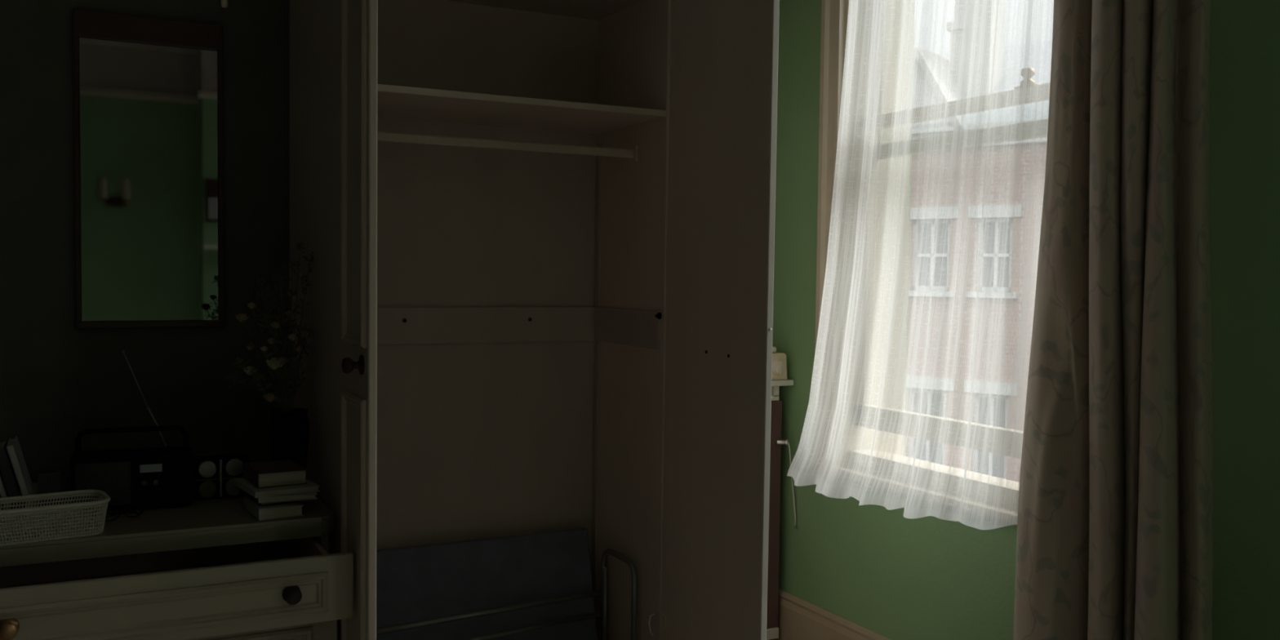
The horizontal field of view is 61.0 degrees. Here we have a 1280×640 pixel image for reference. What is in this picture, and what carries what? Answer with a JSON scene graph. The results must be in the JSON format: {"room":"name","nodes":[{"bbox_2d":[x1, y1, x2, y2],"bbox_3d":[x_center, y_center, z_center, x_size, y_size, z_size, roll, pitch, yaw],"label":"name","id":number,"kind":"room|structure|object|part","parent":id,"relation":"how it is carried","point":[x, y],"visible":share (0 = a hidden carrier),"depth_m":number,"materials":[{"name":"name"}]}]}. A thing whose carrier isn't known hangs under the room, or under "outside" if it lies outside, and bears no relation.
{"room":"bedroom","nodes":[
{"label":"bedroom","id":0,"kind":"room"},
{"bbox_2d":[0,0,289,483],"bbox_3d":[-1.612,-0.314,3.084,4.580,3.050,0.120,-1,3,-27],"label":"wall","id":1,"kind":"structure","parent":0,"point":[59,380],"depth_m":3.10,"materials":[{"name":"paint"}]},
{"bbox_2d":[72,8,224,328],"bbox_3d":[-1.398,-0.418,3.104,0.388,0.880,0.031,-1,3,-27],"label":"wall mirror","id":2,"kind":"object","parent":1,"relation":"attached to","point":[148,95],"visible":1,"depth_m":3.10,"materials":[{"name":"green mirror"}]},
{"bbox_3d":[-1.565,-0.414,3.020,0.014,0.876,0.027,-1,3,-27],"label":"frame","id":3,"kind":"part","parent":2,"relation":"part of","materials":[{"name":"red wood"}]},
{"bbox_3d":[-1.393,-0.821,3.087,0.388,0.072,0.031,-1,3,-27],"label":"frame","id":4,"kind":"part","parent":2,"relation":"part of","materials":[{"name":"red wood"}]},
{"bbox_3d":[-1.403,0.012,3.123,0.388,0.020,0.029,-1,3,-27],"label":"frame","id":5,"kind":"part","parent":2,"relation":"part of","materials":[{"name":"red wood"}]},
{"bbox_3d":[-1.233,-0.417,3.192,0.014,0.876,0.027,-1,3,-27],"label":"frame","id":6,"kind":"part","parent":2,"relation":"part of","materials":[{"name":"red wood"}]},
{"bbox_2d":[772,0,1279,639],"bbox_3d":[1.785,-0.220,1.834,0.300,3.050,5.470,-1,3,-27],"label":"wall","id":7,"kind":"structure","parent":0,"point":[895,576],"depth_m":3.00,"materials":[{"name":"green paint"}]},
{"bbox_2d":[772,588,890,639],"bbox_3d":[1.624,1.198,1.819,0.022,0.214,5.230,-1,3,-27],"label":"baseboard","id":8,"kind":"structure","parent":7,"relation":"attached to","point":[798,619],"depth_m":3.78,"materials":[{"name":"brown wood"}]},
{"bbox_2d":[814,0,1017,524],"bbox_3d":[1.061,-0.548,3.230,0.375,2.210,1.280,-1,3,-27],"label":"window","id":9,"kind":"structure","parent":7,"relation":"in","point":[834,15],"depth_m":3.67,"materials":[{"name":"clear glass"}]},
{"bbox_3d":[0.913,-0.546,3.153,0.030,2.210,1.270,-1,3,-27],"label":"frame","id":10,"kind":"part","parent":9,"relation":"part of","materials":[{"name":"white wood"}]},
{"bbox_2d":[786,0,1053,529],"bbox_3d":[0.776,-0.545,3.078,0.204,2.212,1.113,-1,3,-27],"label":"curtain","id":11,"kind":"object","parent":9,"relation":"hanging from","point":[917,404],"visible":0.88,"depth_m":2.98,"materials":[{"name":"white fabric"}]},
{"bbox_2d":[1013,0,1213,639],"bbox_3d":[1.071,-0.231,2.466,0.226,2.942,0.609,-1,3,-27],"label":"curtain","id":12,"kind":"object","parent":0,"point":[1115,535],"visible":1,"depth_m":2.39,"materials":[{"name":"fabric"}]},
{"bbox_3d":[-0.229,-1.784,0.714,4.880,0.120,5.430,-1,3,-27],"label":"ceiling","id":13,"kind":"structure","parent":0,"visible":0},
{"bbox_2d":[220,0,227,8],"bbox_3d":[-1.190,-1.367,3.105,0.070,0.938,0.069,-1,3,-27],"label":"pull cord","id":14,"kind":"object","parent":13,"relation":"hanging from","point":[224,2],"visible":1,"depth_m":3.12,"materials":[{"name":"beige plastic"}]},
{"bbox_3d":[-0.268,1.383,0.847,4.880,0.120,5.430,-1,3,-27],"label":"floor","id":15,"kind":"structure","parent":0,"visible":0},
{"bbox_2d":[0,482,353,639],"bbox_3d":[-1.245,0.849,2.687,0.866,0.768,0.962,-1,3,-27],"label":"dresser","id":16,"kind":"object","parent":15,"relation":"on","point":[203,569],"visible":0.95,"depth_m":2.41,"materials":[{"name":"paint"}]},
{"bbox_2d":[0,471,13,524],"bbox_3d":[-1.490,0.376,2.538,0.059,0.182,0.140,-1,3,-27],"label":"book","id":17,"kind":"object","parent":16,"relation":"on","point":[3,493],"visible":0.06,"depth_m":2.48,"materials":[{"name":"grey paper"}]},
{"bbox_3d":[-1.253,0.614,2.151,0.040,0.040,0.040,-1,3,-27],"label":"knob","id":18,"kind":"part","parent":16,"relation":"part of","materials":[{"name":"gold metal"}]},
{"bbox_2d":[0,438,26,519],"bbox_3d":[-1.476,0.377,2.556,0.067,0.177,0.150,-1,3,-27],"label":"book","id":19,"kind":"object","parent":16,"relation":"on","point":[6,470],"visible":0.45,"depth_m":2.49,"materials":[{"name":"paper"}]},
{"bbox_2d":[5,435,37,521],"bbox_3d":[-1.459,0.374,2.571,0.063,0.182,0.150,-1,3,-27],"label":"book","id":20,"kind":"object","parent":16,"relation":"on","point":[18,463],"visible":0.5,"depth_m":2.51,"materials":[{"name":"white paper"}]},
{"bbox_2d":[37,471,70,515],"bbox_3d":[-1.397,0.415,2.606,0.085,0.100,0.012,-1,3,-27],"label":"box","id":21,"kind":"object","parent":16,"relation":"on","point":[56,482],"visible":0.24,"depth_m":2.60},
{"bbox_2d":[0,489,110,546],"bbox_3d":[-1.361,0.438,2.374,0.360,0.078,0.160,-1,3,-35],"label":"plastic basket","id":22,"kind":"object","parent":16,"relation":"on","point":[33,533],"visible":1,"depth_m":2.39,"materials":[{"name":"white plastic"}]},
{"bbox_2d":[105,502,143,521],"bbox_3d":[-1.220,0.451,2.553,0.016,0.033,0.103,3,3,38],"label":"cable","id":23,"kind":"object","parent":16,"relation":"on","point":[125,513],"visible":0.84,"depth_m":2.56,"materials":[{"name":"black plastic"}]},
{"bbox_2d":[70,350,193,515],"bbox_3d":[-1.240,0.270,2.655,0.270,0.389,0.093,0,3,-24],"label":"radio","id":24,"kind":"object","parent":16,"relation":"on","point":[148,477],"visible":0.91,"depth_m":2.64,"materials":[{"name":"black plastic"}]},
{"bbox_2d":[74,461,130,506],"bbox_3d":[-1.286,0.394,2.602,0.120,0.105,0.004,0,3,-24],"label":"speaker grille","id":25,"kind":"object","parent":24,"relation":"attached to","point":[112,477],"depth_m":2.60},
{"bbox_3d":[-1.243,0.293,2.662,0.253,0.063,0.013,0,3,-24],"label":"handle","id":26,"kind":"part","parent":24,"relation":"part of","materials":[{"name":"black plastic"}]},
{"bbox_3d":[-1.032,0.618,2.282,0.740,0.091,0.012,-1,3,-27],"label":"moulding","id":27,"kind":"part","parent":16,"relation":"part of","materials":[{"name":"paint"}]},
{"bbox_3d":[-1.038,0.611,2.296,0.853,0.150,0.019,-1,3,-27],"label":"drawer","id":28,"kind":"part","parent":16,"relation":"part of","materials":[{"name":"paint"}]},
{"bbox_2d":[192,453,248,500],"bbox_3d":[-1.091,0.407,2.825,0.134,0.105,0.056,-1,3,-27],"label":"rack","id":29,"kind":"object","parent":16,"relation":"on","point":[220,476],"visible":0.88,"depth_m":2.82,"materials":[{"name":"black plastic"}]},
{"bbox_2d":[196,480,217,497],"bbox_3d":[-1.119,0.433,2.806,0.045,0.045,0.048,-1,3,-27],"label":"round tin","id":30,"kind":"object","parent":29,"relation":"in","point":[206,488],"visible":0.97,"depth_m":2.79,"materials":[{"name":"metal"}]},
{"bbox_2d":[196,460,217,478],"bbox_3d":[-1.119,0.382,2.804,0.045,0.045,0.048,-1,3,-27],"label":"round tin","id":31,"kind":"object","parent":29,"relation":"in","point":[206,468],"visible":0.92,"depth_m":2.78,"materials":[{"name":"silver metal"}]},
{"bbox_2d":[223,477,240,495],"bbox_3d":[-1.061,0.433,2.836,0.045,0.045,0.048,-1,3,-27],"label":"round tin","id":32,"kind":"object","parent":29,"relation":"in","point":[233,490],"visible":0.66,"depth_m":2.81,"materials":[{"name":"metal"}]},
{"bbox_2d":[223,458,242,475],"bbox_3d":[-1.060,0.382,2.834,0.045,0.045,0.048,-1,3,-27],"label":"round tin","id":33,"kind":"object","parent":29,"relation":"in","point":[233,467],"visible":0.83,"depth_m":2.81,"materials":[{"name":"grey metal"}]},
{"bbox_3d":[-1.096,0.780,2.397,0.730,0.106,0.012,-1,3,-27],"label":"moulding","id":34,"kind":"part","parent":16,"relation":"part of","materials":[{"name":"paint"}]},
{"bbox_3d":[-1.102,0.773,2.412,0.843,0.165,0.019,-1,3,-27],"label":"drawer","id":35,"kind":"part","parent":16,"relation":"part of","materials":[{"name":"paint"}]},
{"bbox_2d":[244,497,303,520],"bbox_3d":[-0.897,0.456,2.659,0.105,0.026,0.165,-1,3,-31],"label":"book","id":36,"kind":"object","parent":16,"relation":"on","point":[288,509],"visible":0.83,"depth_m":2.60,"materials":[{"name":"beige paper"}]},
{"bbox_2d":[240,488,310,506],"bbox_3d":[-0.910,0.435,2.703,0.120,0.010,0.180,-1,3,-35],"label":"book","id":37,"kind":"object","parent":36,"relation":"on","point":[242,492],"visible":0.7,"depth_m":2.64,"materials":[{"name":"white paper"}]},
{"bbox_2d":[256,492,317,502],"bbox_3d":[-0.882,0.424,2.690,0.135,0.013,0.185,0,3,-24],"label":"book","id":38,"kind":"object","parent":37,"relation":"on","point":[310,495],"visible":0.44,"depth_m":2.61,"materials":[{"name":"white paper"}]},
{"bbox_2d":[233,477,319,497],"bbox_3d":[-0.903,0.410,2.696,0.155,0.014,0.200,-1,3,-34],"label":"book","id":39,"kind":"object","parent":38,"relation":"on","point":[242,483],"visible":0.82,"depth_m":2.63,"materials":[{"name":"white paper"}]},
{"bbox_2d":[242,459,307,488],"bbox_3d":[-0.912,0.383,2.711,0.118,0.036,0.165,-1,3,-32],"label":"book","id":40,"kind":"object","parent":39,"relation":"on","point":[274,473],"visible":1,"depth_m":2.66,"materials":[{"name":"white paper"}]},
{"bbox_2d":[269,408,309,472],"bbox_3d":[-0.925,0.349,2.869,0.100,0.222,0.100,-1,3,-27],"label":"flower vase","id":41,"kind":"object","parent":16,"relation":"on","point":[289,433],"visible":0.65,"depth_m":2.83,"materials":[{"name":"black plastic"}]},
{"bbox_2d":[224,240,315,412],"bbox_3d":[-0.964,0.078,2.829,0.223,0.569,0.129,-1,3,-27],"label":"bouquet","id":42,"kind":"object","parent":41,"relation":"in","point":[289,387],"visible":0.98,"depth_m":2.83,"materials":[{"name":"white plant"}]},
{"bbox_3d":[-0.985,0.257,2.815,0.141,0.212,0.036,-1,3,-27],"label":"stem","id":43,"kind":"part","parent":42,"relation":"part of","materials":[{"name":"green plant"}]},
{"bbox_3d":[-0.971,0.229,2.827,0.060,0.266,0.153,2,3,22],"label":"stem","id":44,"kind":"part","parent":42,"relation":"part of","materials":[{"name":"green plant"}]},
{"bbox_3d":[-0.981,0.180,2.847,0.121,0.362,0.036,-1,3,-27],"label":"stem","id":45,"kind":"part","parent":42,"relation":"part of","materials":[{"name":"green plant"}]},
{"bbox_3d":[-0.963,0.218,2.854,0.118,0.286,0.032,1,2,8],"label":"stem","id":46,"kind":"part","parent":42,"relation":"part of","materials":[{"name":"green plant"}]},
{"bbox_3d":[-0.975,0.241,2.829,0.101,0.241,0.057,-1,3,-27],"label":"stem","id":47,"kind":"part","parent":42,"relation":"part of","materials":[{"name":"green plant"}]},
{"bbox_3d":[-0.967,0.199,2.851,0.113,0.325,0.043,-1,3,-27],"label":"stem","id":48,"kind":"part","parent":42,"relation":"part of","materials":[{"name":"green plant"}]},
{"bbox_3d":[-0.964,0.153,2.857,0.070,0.415,0.025,0,2,-13],"label":"stem","id":49,"kind":"part","parent":42,"relation":"part of","materials":[{"name":"green plant"}]},
{"bbox_3d":[-0.960,0.164,2.844,0.108,0.395,0.038,-1,3,-27],"label":"stem","id":50,"kind":"part","parent":42,"relation":"part of","materials":[{"name":"green plant"}]},
{"bbox_3d":[-0.966,0.249,2.851,0.084,0.223,0.024,0,3,-22],"label":"stem","id":51,"kind":"part","parent":42,"relation":"part of","materials":[{"name":"green plant"}]},
{"bbox_3d":[-0.948,0.179,2.828,0.106,0.367,0.040,-1,3,-27],"label":"stem","id":52,"kind":"part","parent":42,"relation":"part of","materials":[{"name":"green plant"}]},
{"bbox_3d":[-0.948,0.138,2.834,0.084,0.448,0.047,-1,3,-27],"label":"stem","id":53,"kind":"part","parent":42,"relation":"part of","materials":[{"name":"green plant"}]},
{"bbox_3d":[-0.945,0.219,2.820,0.074,0.287,0.046,-1,3,-39],"label":"stem","id":54,"kind":"part","parent":42,"relation":"part of","materials":[{"name":"green plant"}]},
{"bbox_3d":[-0.943,0.210,2.835,0.024,0.305,0.059,1,2,14],"label":"stem","id":55,"kind":"part","parent":42,"relation":"part of","materials":[{"name":"green plant"}]},
{"bbox_3d":[-0.933,0.189,2.843,0.076,0.347,0.059,-1,3,-27],"label":"stem","id":56,"kind":"part","parent":42,"relation":"part of","materials":[{"name":"green plant"}]},
{"bbox_3d":[-0.939,0.273,2.834,0.028,0.179,0.062,2,3,21],"label":"stem","id":57,"kind":"part","parent":42,"relation":"part of","materials":[{"name":"green plant"}]},
{"bbox_3d":[-0.935,0.149,2.852,0.064,0.426,0.043,-1,3,-27],"label":"stem","id":58,"kind":"part","parent":42,"relation":"part of","materials":[{"name":"green plant"}]},
{"bbox_3d":[-0.926,0.135,2.838,0.058,0.454,0.071,-1,3,-27],"label":"stem","id":59,"kind":"part","parent":42,"relation":"part of","materials":[{"name":"green plant"}]},
{"bbox_3d":[-0.933,0.240,2.837,0.030,0.244,0.066,0,2,-6],"label":"stem","id":60,"kind":"part","parent":42,"relation":"part of","materials":[{"name":"green plant"}]},
{"bbox_3d":[-0.933,0.165,2.834,0.046,0.393,0.042,-1,3,-27],"label":"stem","id":61,"kind":"part","parent":42,"relation":"part of","materials":[{"name":"green plant"}]},
{"bbox_3d":[-0.936,0.123,2.875,0.029,0.475,0.043,-1,3,-27],"label":"stem","id":62,"kind":"part","parent":42,"relation":"part of","materials":[{"name":"green plant"}]},
{"bbox_3d":[-0.931,0.254,2.864,0.034,0.214,0.033,3,3,42],"label":"stem","id":63,"kind":"part","parent":42,"relation":"part of","materials":[{"name":"green plant"}]},
{"bbox_3d":[-0.918,0.236,2.841,0.042,0.253,0.062,-1,3,-27],"label":"stem","id":64,"kind":"part","parent":42,"relation":"part of","materials":[{"name":"green plant"}]},
{"bbox_3d":[-0.922,0.174,2.848,0.032,0.375,0.062,-1,3,-27],"label":"stem","id":65,"kind":"part","parent":42,"relation":"part of","materials":[{"name":"green plant"}]},
{"bbox_3d":[-0.921,0.148,2.860,0.044,0.426,0.040,-1,3,-27],"label":"stem","id":66,"kind":"part","parent":42,"relation":"part of","materials":[{"name":"green plant"}]},
{"bbox_3d":[-0.917,0.113,2.856,0.045,0.496,0.042,-1,3,-27],"label":"stem","id":67,"kind":"part","parent":42,"relation":"part of","materials":[{"name":"green plant"}]},
{"bbox_3d":[-0.909,0.207,2.854,0.026,0.309,0.043,0,2,-14],"label":"stem","id":68,"kind":"part","parent":42,"relation":"part of","materials":[{"name":"green plant"}]},
{"bbox_3d":[-0.916,0.181,2.874,0.024,0.360,0.030,-1,3,-27],"label":"stem","id":69,"kind":"part","parent":42,"relation":"part of","materials":[{"name":"green plant"}]},
{"bbox_3d":[-0.903,0.205,2.845,0.042,0.314,0.053,-1,3,-27],"label":"stem","id":70,"kind":"part","parent":42,"relation":"part of","materials":[{"name":"green plant"}]},
{"bbox_3d":[-0.901,0.088,2.847,0.058,0.548,0.052,-1,3,-27],"label":"stem","id":71,"kind":"part","parent":42,"relation":"part of","materials":[{"name":"green plant"}]},
{"bbox_3d":[-0.902,0.216,2.860,0.038,0.291,0.029,1,2,-1],"label":"stem","id":72,"kind":"part","parent":42,"relation":"part of","materials":[{"name":"green plant"}]},
{"bbox_3d":[-0.906,0.166,2.874,0.023,0.389,0.048,1,3,18],"label":"stem","id":73,"kind":"part","parent":42,"relation":"part of","materials":[{"name":"green plant"}]},
{"bbox_3d":[-0.898,0.199,2.850,0.050,0.327,0.063,-1,3,-27],"label":"stem","id":74,"kind":"part","parent":42,"relation":"part of","materials":[{"name":"green plant"}]},
{"bbox_3d":[-0.901,0.243,2.871,0.031,0.235,0.060,2,3,26],"label":"stem","id":75,"kind":"part","parent":42,"relation":"part of","materials":[{"name":"green plant"}]},
{"bbox_3d":[-0.901,0.134,2.842,0.064,0.456,0.055,-1,3,-27],"label":"stem","id":76,"kind":"part","parent":42,"relation":"part of","materials":[{"name":"green plant"}]},
{"bbox_3d":[-0.894,0.106,2.864,0.054,0.511,0.034,-1,3,-27],"label":"stem","id":77,"kind":"part","parent":42,"relation":"part of","materials":[{"name":"green plant"}]},
{"bbox_3d":[-0.768,0.610,2.402,0.040,0.040,0.040,-1,3,-27],"label":"knob","id":78,"kind":"part","parent":16,"relation":"part of","materials":[{"name":"brown wood"}]},
{"bbox_3d":[-0.933,0.844,2.973,0.020,0.682,0.700,-1,3,-27],"label":"panel","id":79,"kind":"part","parent":16,"relation":"part of","materials":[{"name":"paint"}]},
{"bbox_2d":[288,0,779,639],"bbox_3d":[-0.370,0.071,3.043,1.103,2.315,1.037,-1,3,-27],"label":"wardrobe","id":80,"kind":"object","parent":15,"relation":"on","point":[540,234],"visible":0.98,"depth_m":3.37,"materials":[{"name":"beige paint"}]},
{"bbox_3d":[-0.930,0.099,3.049,0.018,2.245,0.515,-1,3,-27],"label":"panel","id":81,"kind":"part","parent":80,"relation":"part of","materials":[{"name":"beige paint"}]},
{"bbox_3d":[-0.698,0.070,2.600,0.020,2.105,0.488,-1,3,-27],"label":"door","id":82,"kind":"part","parent":80,"relation":"part of","materials":[{"name":"beige paint"}]},
{"bbox_3d":[-0.641,0.101,2.418,0.046,0.044,0.044,-1,3,-27],"label":"door knob","id":83,"kind":"part","parent":80,"relation":"part of","materials":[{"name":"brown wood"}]},
{"bbox_3d":[-0.665,0.610,2.512,0.010,0.875,0.215,-1,3,-27],"label":"moulding","id":84,"kind":"part","parent":80,"relation":"part of","materials":[{"name":"beige paint"}]},
{"bbox_3d":[-0.652,-0.427,2.468,0.010,0.970,0.215,-1,3,-27],"label":"moulding","id":85,"kind":"part","parent":80,"relation":"part of","materials":[{"name":"beige paint"}]},
{"bbox_3d":[-0.588,0.017,3.477,0.985,0.115,0.013,-1,3,-27],"label":"rail","id":86,"kind":"part","parent":80,"relation":"part of","materials":[{"name":"brown wood"}]},
{"bbox_3d":[-0.594,0.049,3.490,0.985,2.115,0.013,-1,3,-27],"label":"panel","id":87,"kind":"part","parent":80,"relation":"part of","materials":[{"name":"brown wood"}]},
{"bbox_3d":[-0.455,-0.522,3.212,0.985,0.026,0.020,-1,3,-27],"label":"hanging rail","id":88,"kind":"part","parent":80,"relation":"part of","materials":[{"name":"beige paint"}]},
{"bbox_2d":[376,528,637,639],"bbox_3d":[-0.459,0.900,3.356,0.857,0.379,0.316,-1,3,-27],"label":"suitcase","id":89,"kind":"object","parent":80,"relation":"on","point":[539,586],"visible":0.88,"depth_m":3.46,"materials":[{"name":"blue fabric"}]},
{"bbox_3d":[-0.115,0.948,3.560,0.013,0.275,0.014,-1,3,-27],"label":"leg","id":90,"kind":"part","parent":89,"relation":"part of","materials":[{"name":"grey metal"}]},
{"bbox_3d":[-0.070,0.921,3.517,0.017,0.334,0.243,-1,3,-27],"label":"leg","id":91,"kind":"part","parent":89,"relation":"part of","materials":[{"name":"grey metal"}]},
{"bbox_2d":[377,84,666,133],"bbox_3d":[-0.470,-0.625,3.240,0.985,0.019,0.485,-1,3,-27],"label":"shelf","id":92,"kind":"object","parent":80,"relation":"attached to","point":[400,105],"depth_m":3.24,"materials":[{"name":"beige paint"}]},
{"bbox_3d":[-0.466,-1.007,3.223,0.985,0.020,0.488,-1,3,-27],"label":"panel","id":93,"kind":"part","parent":80,"relation":"part of","materials":[{"name":"white wood"}]},
{"bbox_3d":[-0.049,0.253,3.502,0.010,1.680,0.457,-1,3,-27],"label":"rail","id":94,"kind":"part","parent":80,"relation":"part of","materials":[{"name":"brown wood"}]},
{"bbox_3d":[-0.039,0.090,3.510,0.018,2.245,0.515,-1,3,-27],"label":"panel","id":95,"kind":"part","parent":80,"relation":"part of","materials":[{"name":"beige paint"}]},
{"bbox_3d":[0.211,0.062,3.057,0.027,2.105,0.514,-1,3,-29],"label":"door","id":96,"kind":"part","parent":80,"relation":"part of","materials":[{"name":"beige paint"}]},
{"bbox_2d":[766,378,796,639],"bbox_3d":[0.258,0.707,3.859,0.556,0.990,0.252,-1,3,-27],"label":"base cabinet","id":97,"kind":"object","parent":15,"relation":"on","point":[772,629],"visible":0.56,"depth_m":3.89,"materials":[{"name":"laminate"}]},
{"bbox_2d":[771,346,786,380],"bbox_3d":[0.446,0.153,3.887,0.146,0.117,0.128,-1,3,-27],"label":"box","id":98,"kind":"object","parent":97,"relation":"on","point":[779,362],"visible":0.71,"depth_m":3.86,"materials":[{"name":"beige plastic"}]},
{"bbox_3d":[0.431,0.105,3.890,0.102,0.022,0.065,-1,3,-27],"label":"lid","id":99,"kind":"part","parent":98,"relation":"part of","materials":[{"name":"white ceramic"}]},
{"bbox_2d":[771,378,793,386],"bbox_3d":[0.255,0.222,3.852,0.552,0.020,0.220,-1,3,-27],"label":"shelf","id":100,"kind":"object","parent":97,"relation":"attached to","point":[787,382],"depth_m":3.86,"materials":[{"name":"white wood"}]},
{"bbox_3d":[0.542,0.590,3.879,0.038,0.307,0.016,2,3,19],"label":"hanging rod","id":101,"kind":"part","parent":97,"relation":"part of","materials":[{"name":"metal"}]}
]}

